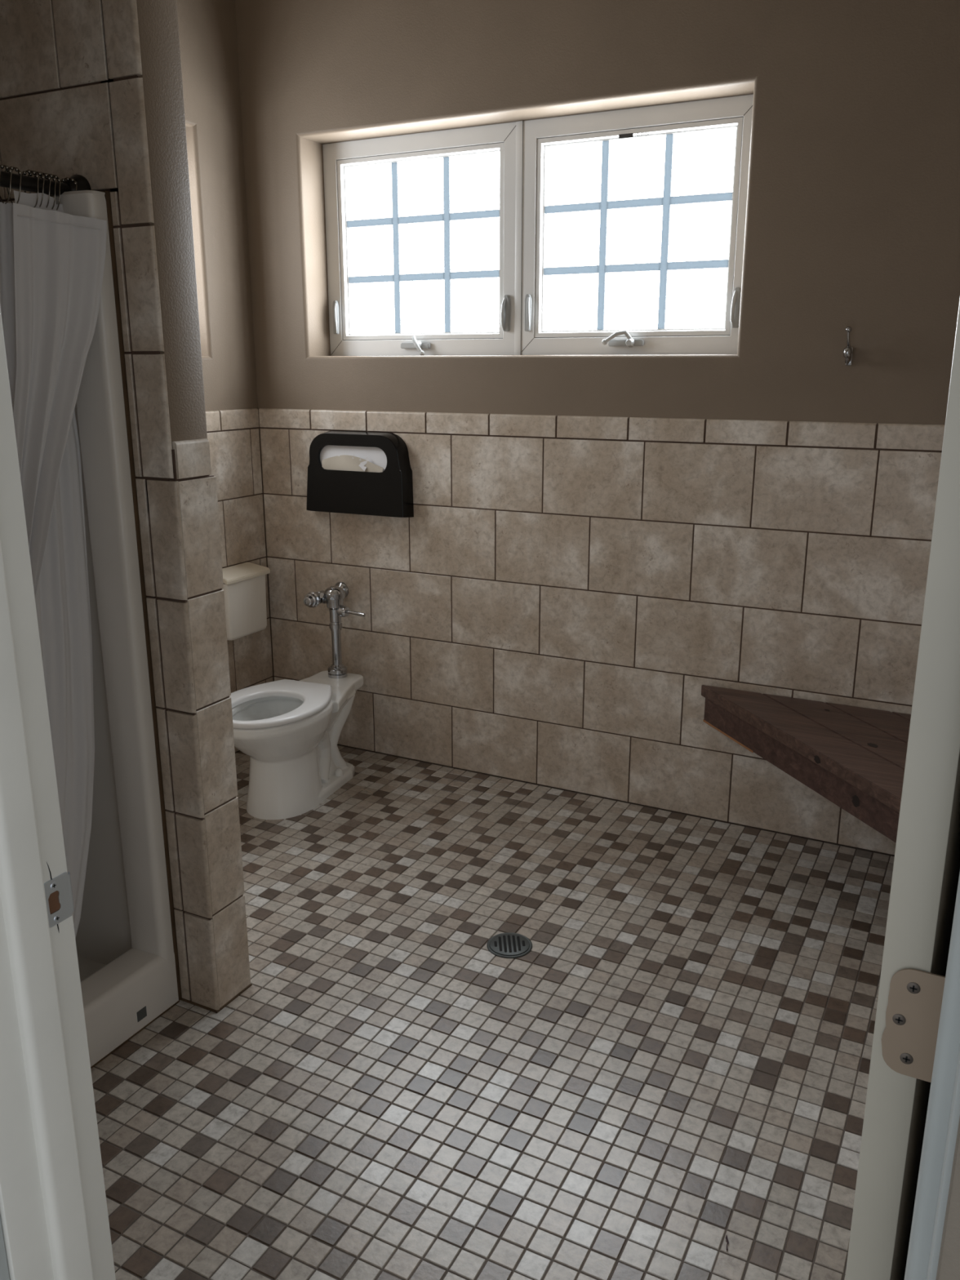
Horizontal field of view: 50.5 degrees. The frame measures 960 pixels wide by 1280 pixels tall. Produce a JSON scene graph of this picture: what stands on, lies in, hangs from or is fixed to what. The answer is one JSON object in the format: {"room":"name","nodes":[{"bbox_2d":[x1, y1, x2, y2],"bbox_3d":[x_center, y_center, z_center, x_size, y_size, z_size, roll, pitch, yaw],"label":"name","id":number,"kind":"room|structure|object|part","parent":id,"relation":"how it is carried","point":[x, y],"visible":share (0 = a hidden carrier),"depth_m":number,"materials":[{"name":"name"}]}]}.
{"room":"public restroom","nodes":[
{"label":"public restroom","id":0,"kind":"room"},
{"bbox_2d":[0,0,252,1013],"bbox_3d":[-1.099,-0.613,2.354,1.114,3.000,0.136,8,17,26],"label":"wall partition","id":1,"kind":"structure","parent":0,"point":[92,90],"depth_m":2.10,"materials":[{"name":"beige tile"}]},
{"bbox_2d":[0,170,91,196],"bbox_3d":[-1.006,-0.799,1.676,0.066,0.066,0.871,8,17,26],"label":"curtain rod","id":2,"kind":"object","parent":1,"relation":"attached to","point":[29,184],"visible":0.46,"depth_m":1.96,"materials":[{"name":"black metal"}]},
{"bbox_2d":[0,164,12,204],"bbox_3d":[-0.889,-0.850,1.899,0.045,0.069,0.013,6,17,23],"label":"curtain ring","id":3,"kind":"object","parent":2,"relation":"hanging from","point":[6,167],"visible":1,"depth_m":1.89,"materials":[{"name":"grey metal"}]},
{"bbox_2d":[4,166,22,204],"bbox_3d":[-0.879,-0.855,1.917,0.045,0.069,0.013,6,17,22],"label":"curtain ring","id":4,"kind":"object","parent":2,"relation":"hanging from","point":[16,169],"visible":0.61,"depth_m":1.91,"materials":[{"name":"grey metal"}]},
{"bbox_2d":[22,169,39,207],"bbox_3d":[-0.860,-0.864,1.950,0.045,0.069,0.013,6,17,22],"label":"curtain ring","id":5,"kind":"object","parent":2,"relation":"hanging from","point":[33,172],"visible":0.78,"depth_m":1.94,"materials":[{"name":"grey metal"}]},
{"bbox_2d":[26,170,44,207],"bbox_3d":[-0.855,-0.868,1.962,0.045,0.069,0.013,6,17,23],"label":"curtain ring","id":6,"kind":"object","parent":2,"relation":"hanging from","point":[39,173],"visible":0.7,"depth_m":1.95,"materials":[{"name":"grey metal"}]},
{"bbox_2d":[34,172,51,208],"bbox_3d":[-0.848,-0.871,1.975,0.045,0.069,0.013,6,17,23],"label":"curtain ring","id":7,"kind":"object","parent":2,"relation":"hanging from","point":[46,175],"visible":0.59,"depth_m":1.96,"materials":[{"name":"grey metal"}]},
{"bbox_2d":[39,173,56,209],"bbox_3d":[-0.842,-0.874,1.985,0.044,0.069,0.013,6,17,22],"label":"curtain ring","id":8,"kind":"object","parent":2,"relation":"hanging from","point":[54,179],"visible":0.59,"depth_m":1.97,"materials":[{"name":"grey metal"}]},
{"bbox_2d":[44,174,61,210],"bbox_3d":[-0.837,-0.876,1.994,0.044,0.069,0.013,6,17,22],"label":"curtain ring","id":9,"kind":"object","parent":2,"relation":"hanging from","point":[59,180],"visible":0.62,"depth_m":1.98,"materials":[{"name":"grey metal"}]},
{"bbox_2d":[0,190,106,938],"bbox_3d":[-0.903,0.007,2.076,0.151,1.740,0.424,9,18,30],"label":"shower curtain","id":10,"kind":"object","parent":2,"relation":"hanging from","point":[52,261],"visible":0.55,"depth_m":1.99,"materials":[{"name":"white fabric"}]},
{"bbox_3d":[-0.871,-0.078,2.033,0.079,1.497,0.423,8,17,28],"label":"panel","id":11,"kind":"part","parent":10,"relation":"part of","materials":[{"name":"white fabric"}]},
{"bbox_2d":[60,177,77,191],"bbox_3d":[-0.819,-0.886,2.029,0.044,0.069,0.013,6,17,22],"label":"curtain ring","id":12,"kind":"object","parent":2,"relation":"hanging from","point":[66,178],"visible":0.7,"depth_m":2.02,"materials":[{"name":"grey metal"}]},
{"bbox_2d":[176,0,273,752],"bbox_3d":[-1.288,-0.916,3.336,0.228,3.130,1.535,8,17,26],"label":"wall","id":13,"kind":"structure","parent":0,"point":[209,56],"depth_m":3.71,"materials":[{"name":"beige paint"}]},
{"bbox_2d":[222,562,270,640],"bbox_3d":[-0.921,-0.148,3.898,0.114,0.254,0.250,8,17,26],"label":"bin","id":14,"kind":"object","parent":13,"relation":"attached to","point":[244,588],"visible":0.78,"depth_m":3.87,"materials":[{"name":"white plastic"}]},
{"bbox_3d":[-0.921,-0.254,3.869,0.114,0.035,0.250,8,17,26],"label":"lid","id":15,"kind":"part","parent":14,"relation":"part of","materials":[{"name":"beige plastic"}]},
{"bbox_2d":[90,744,894,1279],"bbox_3d":[-0.253,0.898,2.664,2.945,0.120,2.790,8,17,26],"label":"floor","id":16,"kind":"structure","parent":0,"point":[676,1063],"depth_m":2.29,"materials":[{"name":"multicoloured tile"}]},
{"bbox_2d":[1,190,179,1068],"bbox_3d":[-1.343,0.046,2.084,0.924,1.832,0.866,8,17,26],"label":"shower stall","id":17,"kind":"object","parent":16,"relation":"on","point":[124,940],"visible":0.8,"depth_m":2.29,"materials":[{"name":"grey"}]},
{"bbox_3d":[-0.791,0.874,2.378,0.002,0.026,0.028,8,17,26],"label":"plate","id":18,"kind":"part","parent":17,"relation":"part of","materials":[{"name":"grey metal"}]},
{"bbox_2d":[229,671,364,820],"bbox_3d":[-0.650,0.369,3.646,0.368,0.403,0.741,8,17,26],"label":"toilet","id":19,"kind":"object","parent":16,"relation":"on","point":[290,731],"visible":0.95,"depth_m":3.51,"materials":[{"name":"white ceramic"}]},
{"bbox_3d":[-0.711,0.216,3.483,0.369,0.021,0.478,8,17,26],"label":"seat","id":20,"kind":"part","parent":19,"relation":"part of","materials":[{"name":"white plastic"}]},
{"bbox_2d":[303,582,365,678],"bbox_3d":[-0.514,-0.037,3.868,0.240,0.352,0.224,8,17,26],"label":"valve","id":21,"kind":"object","parent":19,"relation":"on","point":[333,597],"visible":1,"depth_m":3.81,"materials":[{"name":"silver metal"}]},
{"bbox_2d":[337,605,350,617],"bbox_3d":[-0.508,-0.107,3.800,0.030,0.043,0.043,8,17,26],"label":"socket","id":22,"kind":"object","parent":21,"relation":"attached to","point":[343,611],"depth_m":3.79,"materials":[{"name":"silver metal"}]},
{"bbox_3d":[-0.462,-0.099,3.779,0.084,0.018,0.016,8,17,26],"label":"handle","id":23,"kind":"part","parent":21,"relation":"part of","materials":[{"name":"silver metal"}]},
{"bbox_2d":[486,932,532,959],"bbox_3d":[0.079,0.822,2.728,0.122,0.018,0.122,8,17,26],"label":"floor drain","id":24,"kind":"object","parent":16,"relation":"in","point":[508,944],"visible":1,"depth_m":2.72,"materials":[{"name":"metal"}]},
{"bbox_2d":[725,1235,728,1250],"bbox_3d":[0.438,1.067,1.804,0.006,0.005,0.032,3,15,9],"label":"twig","id":25,"kind":"object","parent":16,"relation":"on","point":[726,1238],"visible":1,"depth_m":1.80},
{"bbox_2d":[235,0,959,855],"bbox_3d":[0.366,-0.939,3.413,3.045,3.130,0.228,8,17,26],"label":"wall","id":26,"kind":"structure","parent":0,"point":[590,544],"depth_m":3.31,"materials":[{"name":"beige paint"}]},
{"bbox_2d":[306,430,413,517],"bbox_3d":[-0.457,-0.617,3.775,0.451,0.305,0.060,8,17,26],"label":"dispenser","id":27,"kind":"object","parent":26,"relation":"attached to","point":[349,472],"visible":1,"depth_m":3.74,"materials":[{"name":"black plastic"}]},
{"bbox_2d":[322,121,515,355],"bbox_3d":[-0.222,-1.406,3.647,0.796,0.748,0.106,8,17,26],"label":"window","id":28,"kind":"structure","parent":26,"relation":"in","point":[420,227],"depth_m":3.66,"materials":[{"name":"white plastic"}]},
{"bbox_3d":[-0.546,-1.217,3.847,0.014,0.108,0.022,8,17,26],"label":"lever","id":29,"kind":"part","parent":28,"relation":"part of","materials":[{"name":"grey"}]},
{"bbox_3d":[-0.227,-1.069,3.699,0.022,0.070,0.063,-14,21,-42],"label":"crank arm","id":30,"kind":"part","parent":28,"relation":"part of","materials":[{"name":"grey metal"}]},
{"bbox_3d":[-0.209,-1.413,3.670,0.636,0.588,0.001,8,17,26],"label":"pane","id":31,"kind":"part","parent":28,"relation":"part of","materials":[{"name":"glass"}]},
{"bbox_3d":[0.081,-1.132,3.535,0.014,0.108,0.022,8,17,26],"label":"lever","id":32,"kind":"part","parent":28,"relation":"part of","materials":[{"name":"grey metal"}]},
{"bbox_2d":[514,120,524,355],"bbox_3d":[0.137,-1.360,3.475,0.028,0.748,0.023,8,17,26],"label":"trim","id":33,"kind":"structure","parent":26,"relation":"attached to","point":[519,124],"depth_m":3.46,"materials":[{"name":"white plastic"}]},
{"bbox_2d":[521,93,753,355],"bbox_3d":[0.489,-1.310,3.292,0.796,0.748,0.110,8,17,26],"label":"window","id":34,"kind":"structure","parent":26,"relation":"in","point":[633,224],"depth_m":3.30,"materials":[{"name":"white plastic"}]},
{"bbox_3d":[0.166,-1.121,3.493,0.014,0.108,0.022,8,17,26],"label":"lever","id":35,"kind":"part","parent":34,"relation":"part of","materials":[{"name":"grey metal"}]},
{"bbox_3d":[0.451,-0.998,3.354,0.099,0.047,0.025,3,16,12],"label":"crank arm","id":36,"kind":"part","parent":34,"relation":"part of","materials":[{"name":"grey metal"}]},
{"bbox_3d":[0.502,-1.317,3.316,0.636,0.588,0.001,8,17,26],"label":"pane","id":37,"kind":"part","parent":34,"relation":"part of","materials":[{"name":"glass"}]},
{"bbox_3d":[0.793,-1.036,3.182,0.014,0.108,0.022,8,17,26],"label":"lever","id":38,"kind":"part","parent":34,"relation":"part of","materials":[{"name":"grey metal"}]},
{"bbox_2d":[843,326,853,365],"bbox_3d":[1.056,-0.841,2.914,0.025,0.108,0.058,8,17,26],"label":"coat hook","id":39,"kind":"object","parent":26,"relation":"attached to","point":[848,351],"visible":1,"depth_m":2.90,"materials":[{"name":"silver metal"}]},
{"bbox_3d":[1.068,-0.821,2.944,0.018,0.052,0.006,8,17,26],"label":"plate","id":40,"kind":"part","parent":39,"relation":"part of","materials":[{"name":"silver metal"}]},
{"bbox_3d":[-0.520,-0.222,0.975,3.695,3.030,0.133,8,17,26],"label":"wall","id":41,"kind":"structure","parent":0,"visible":0},
{"bbox_2d":[0,1217,9,1279],"bbox_3d":[-0.568,0.195,1.026,0.062,2.100,0.016,8,17,26],"label":"trim","id":42,"kind":"structure","parent":41,"relation":"attached to","point":[4,1273],"depth_m":1.15,"materials":[{"name":"white paint"}]},
{"bbox_2d":[0,307,115,1279],"bbox_3d":[-0.502,0.210,1.085,0.032,2.040,0.140,8,17,26],"label":"door frame","id":43,"kind":"structure","parent":41,"relation":"attached to","point":[54,1216],"depth_m":1.13,"materials":[{"name":"beige paint"}]},
{"bbox_3d":[-0.476,0.293,1.153,0.005,0.056,0.039,6,16,20],"label":"strike plate","id":44,"kind":"part","parent":43,"relation":"part of","materials":[{"name":"metal"}]},
{"bbox_2d":[844,300,959,1279],"bbox_3d":[0.535,0.193,1.140,0.070,2.018,0.905,8,17,26],"label":"door frame","id":45,"kind":"structure","parent":41,"relation":"in","point":[926,872],"depth_m":0.74,"materials":[{"name":"beige paint"}]},
{"bbox_2d":[904,872,959,1279],"bbox_3d":[0.315,0.320,0.677,0.032,2.040,0.136,8,17,26],"label":"trim","id":46,"kind":"structure","parent":41,"relation":"attached to","point":[943,1114],"depth_m":0.66,"materials":[{"name":"white paint"}]},
{"bbox_2d":[935,1117,959,1279],"bbox_3d":[0.309,0.313,0.590,0.064,2.100,0.016,8,17,26],"label":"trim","id":47,"kind":"structure","parent":41,"relation":"attached to","point":[948,1264],"depth_m":0.61,"materials":[{"name":"paint"}]},
{"bbox_3d":[0.990,-0.407,1.649,0.150,3.030,2.492,8,17,26],"label":"wall","id":48,"kind":"structure","parent":0,"visible":0},
{"bbox_2d":[701,684,911,843],"bbox_3d":[0.918,0.359,2.845,0.845,0.129,0.848,8,17,26],"label":"bench","id":49,"kind":"object","parent":48,"relation":"attached to","point":[854,757],"visible":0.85,"depth_m":2.92,"materials":[{"name":"brown wood"}]}
]}

